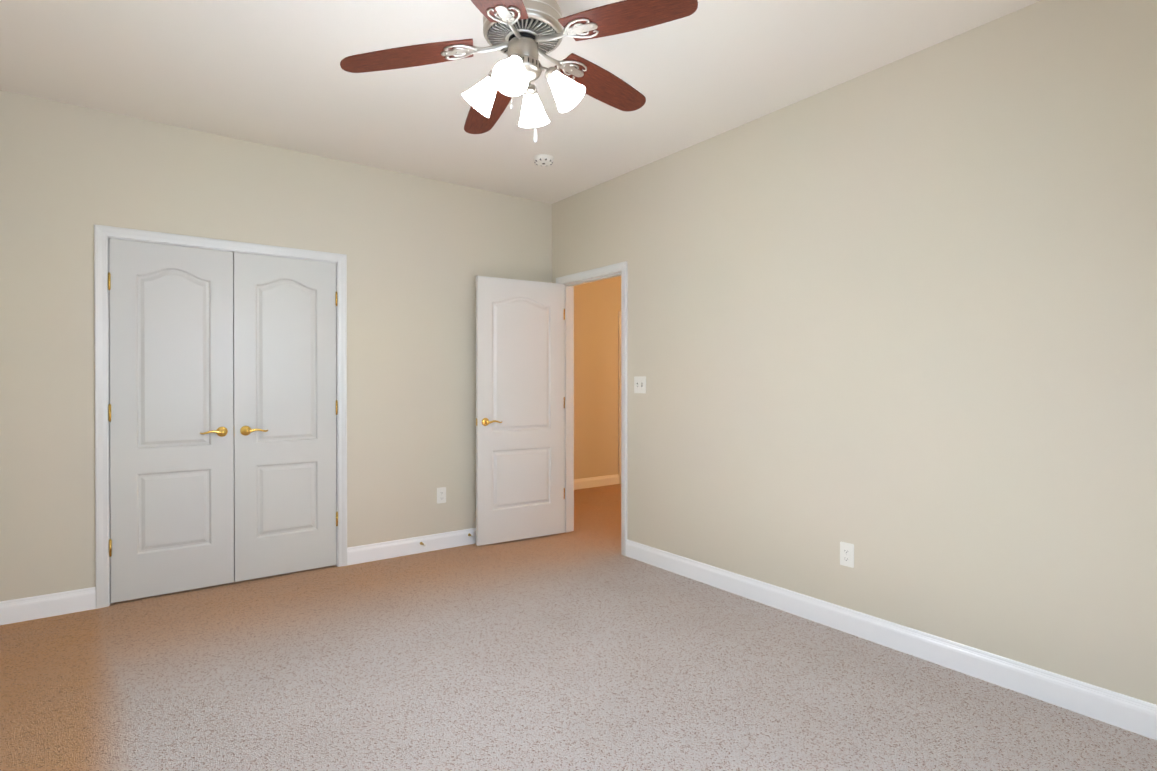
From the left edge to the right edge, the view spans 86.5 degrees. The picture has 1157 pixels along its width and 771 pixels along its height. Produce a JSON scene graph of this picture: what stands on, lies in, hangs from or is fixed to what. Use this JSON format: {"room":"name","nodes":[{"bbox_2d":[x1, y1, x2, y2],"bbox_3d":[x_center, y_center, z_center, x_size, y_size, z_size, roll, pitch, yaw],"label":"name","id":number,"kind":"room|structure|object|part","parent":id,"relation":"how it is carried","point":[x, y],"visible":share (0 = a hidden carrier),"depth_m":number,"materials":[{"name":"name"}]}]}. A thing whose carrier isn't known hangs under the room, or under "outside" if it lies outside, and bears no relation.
{"room":"empty bedroom","nodes":[
{"label":"empty bedroom","id":0,"kind":"room"},
{"bbox_2d":[0,90,551,600],"bbox_3d":[-1.674,-0.149,4.181,3.760,2.740,0.120,0,0,-36],"label":"wall","id":1,"kind":"structure","parent":0,"point":[420,252],"depth_m":3.81,"materials":[{"name":"paint"}]},
{"bbox_2d":[0,587,95,624],"bbox_3d":[-2.839,1.167,3.245,0.463,0.118,0.015,0,0,-36],"label":"baseboard","id":2,"kind":"structure","parent":1,"relation":"attached to","point":[60,603],"depth_m":3.26,"materials":[{"name":"white paint"}]},
{"bbox_2d":[108,238,233,602],"bbox_3d":[-2.375,0.196,3.614,0.612,2.030,0.156,0,0,-36],"label":"closet door","id":3,"kind":"structure","parent":1,"relation":"in","point":[170,414],"depth_m":3.59,"materials":[{"name":"white paint"}]},
{"bbox_2d":[94,224,346,608],"bbox_3d":[-2.153,0.170,3.830,1.344,2.107,0.156,0,0,-36],"label":"trim","id":4,"kind":"structure","parent":1,"relation":"attached to","point":[102,233],"depth_m":3.42,"materials":[{"name":"white paint"}]},
{"bbox_2d":[233,252,337,581],"bbox_3d":[-1.881,0.194,3.978,0.612,2.030,0.156,0,0,-36],"label":"closet door","id":5,"kind":"structure","parent":1,"relation":"in","point":[285,403],"depth_m":3.95,"materials":[{"name":"white paint"}]},
{"bbox_2d":[347,528,475,564],"bbox_3d":[-0.894,1.159,4.678,1.683,0.118,0.020,0,0,-36],"label":"baseboard","id":6,"kind":"structure","parent":1,"relation":"attached to","point":[408,546],"depth_m":4.43,"materials":[{"name":"white paint"}]},
{"bbox_2d":[437,487,445,503],"bbox_3d":[-1.021,0.819,4.590,0.072,0.117,0.008,0,0,-36],"label":"electrical outlet","id":7,"kind":"object","parent":1,"relation":"attached to","point":[441,494],"visible":1,"depth_m":4.59,"materials":[{"name":"white plastic"}]},
{"bbox_2d":[0,0,1040,203],"bbox_3d":[-0.172,-1.532,2.138,3.760,0.050,5.180,0,0,-36],"label":"ceiling","id":8,"kind":"structure","parent":0,"point":[270,73],"depth_m":2.96,"materials":[{"name":"paint"}]},
{"bbox_2d":[340,0,697,142],"bbox_3d":[-0.184,-1.209,2.296,1.223,0.599,1.235,0,0,-36],"label":"ceiling fan","id":9,"kind":"object","parent":8,"relation":"hanging from","point":[523,35],"visible":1,"depth_m":2.20,"materials":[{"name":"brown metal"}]},
{"bbox_3d":[-0.611,-1.174,2.201,0.471,0.006,0.158,-12,7,-8],"label":"blade","id":10,"kind":"part","parent":9,"relation":"part of","materials":[{"name":"brown wood"}]},
{"label":"blade","id":11,"kind":"part","parent":9,"relation":"part of","materials":[{"name":"brown wood"}]},
{"label":"blade","id":12,"kind":"part","parent":9,"relation":"part of","materials":[{"name":"brown wood"}]},
{"bbox_3d":[0.101,-1.238,2.546,0.471,0.006,0.158,5,-11,-43],"label":"blade","id":13,"kind":"part","parent":9,"relation":"part of","materials":[{"name":"brown wood"}]},
{"bbox_3d":[0.168,-1.236,2.061,0.471,0.006,0.158,4,0,28],"label":"blade","id":14,"kind":"part","parent":9,"relation":"part of","materials":[{"name":"brown wood"}]},
{"bbox_2d":[533,154,553,165],"bbox_3d":[-0.233,-1.498,4.106,0.136,0.040,0.136,0,0,-36],"label":"smoke detector","id":15,"kind":"object","parent":8,"relation":"attached to","point":[543,159],"visible":1,"depth_m":4.07,"materials":[{"name":"white plastic"}]},
{"bbox_2d":[0,531,1156,770],"bbox_3d":[-0.172,1.258,2.154,3.760,0.050,5.180,0,0,-36],"label":"floor carpet","id":16,"kind":"object","parent":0,"point":[570,651],"visible":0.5,"depth_m":2.52,"materials":[{"name":"beige carpet"}]},
{"bbox_2d":[574,484,620,546],"bbox_3d":[0.436,1.228,7.275,3.300,0.050,6.980,0,0,-36],"label":"floor","id":17,"kind":"structure","parent":0,"point":[597,512],"depth_m":5.87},
{"bbox_2d":[574,276,620,478],"bbox_3d":[0.299,-0.168,7.452,3.300,2.740,0.120,0,0,-36],"label":"wall","id":18,"kind":"structure","parent":0,"point":[597,306],"depth_m":7.31,"materials":[{"name":"paint"}]},
{"bbox_2d":[574,474,618,489],"bbox_3d":[-0.248,1.146,6.971,1.838,0.118,0.015,0,0,-36],"label":"baseboard","id":19,"kind":"structure","parent":18,"relation":"attached to","point":[590,482],"depth_m":7.29,"materials":[{"name":"white paint"}]},
{"bbox_2d":[618,311,620,483],"bbox_3d":[0.815,0.147,7.834,0.904,2.107,0.156,0,0,-36],"label":"door frame","id":20,"kind":"structure","parent":18,"relation":"attached to","point":[619,392],"depth_m":7.51,"materials":[{"name":"white paint"}]},
{"bbox_2d":[552,0,1156,704],"bbox_3d":[1.328,-0.143,3.178,0.120,2.740,5.060,0,0,-36],"label":"wall","id":21,"kind":"structure","parent":0,"point":[894,324],"depth_m":2.75,"materials":[{"name":"paint"}]},
{"bbox_2d":[476,276,563,545],"bbox_3d":[-0.446,0.189,4.838,0.761,2.030,0.156,0,0,-32],"label":"entry door","id":22,"kind":"structure","parent":21,"relation":"in","point":[519,409],"depth_m":4.81,"materials":[{"name":"white paint"}]},
{"bbox_2d":[556,261,626,555],"bbox_3d":[0.135,0.164,4.796,0.156,2.107,0.886,0,0,-36],"label":"door frame","id":23,"kind":"structure","parent":21,"relation":"attached to","point":[617,267],"depth_m":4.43,"materials":[{"name":"white paint"}]},
{"bbox_3d":[-0.127,0.153,5.075,0.033,1.569,0.002,0,0,-36],"label":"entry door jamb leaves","id":24,"kind":"part","parent":23,"relation":"part of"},
{"bbox_2d":[634,376,645,392],"bbox_3d":[0.422,-0.005,4.287,0.022,0.118,0.118,0,0,-36],"label":"switch plate","id":25,"kind":"object","parent":21,"relation":"attached to","point":[639,384],"visible":1,"depth_m":4.29,"materials":[{"name":"white plastic"}]},
{"bbox_2d":[840,542,853,567],"bbox_3d":[1.336,0.842,3.065,0.008,0.117,0.072,0,0,-36],"label":"electrical outlet","id":26,"kind":"object","parent":21,"relation":"attached to","point":[847,554],"visible":1,"depth_m":3.06,"materials":[{"name":"white plastic"}]},
{"bbox_2d":[626,539,1156,739],"bbox_3d":[1.525,1.170,2.806,0.015,0.118,3.976,0,0,-36],"label":"baseboard","id":27,"kind":"structure","parent":21,"relation":"attached to","point":[1129,713],"depth_m":2.72,"materials":[{"name":"white paint"}]}
]}

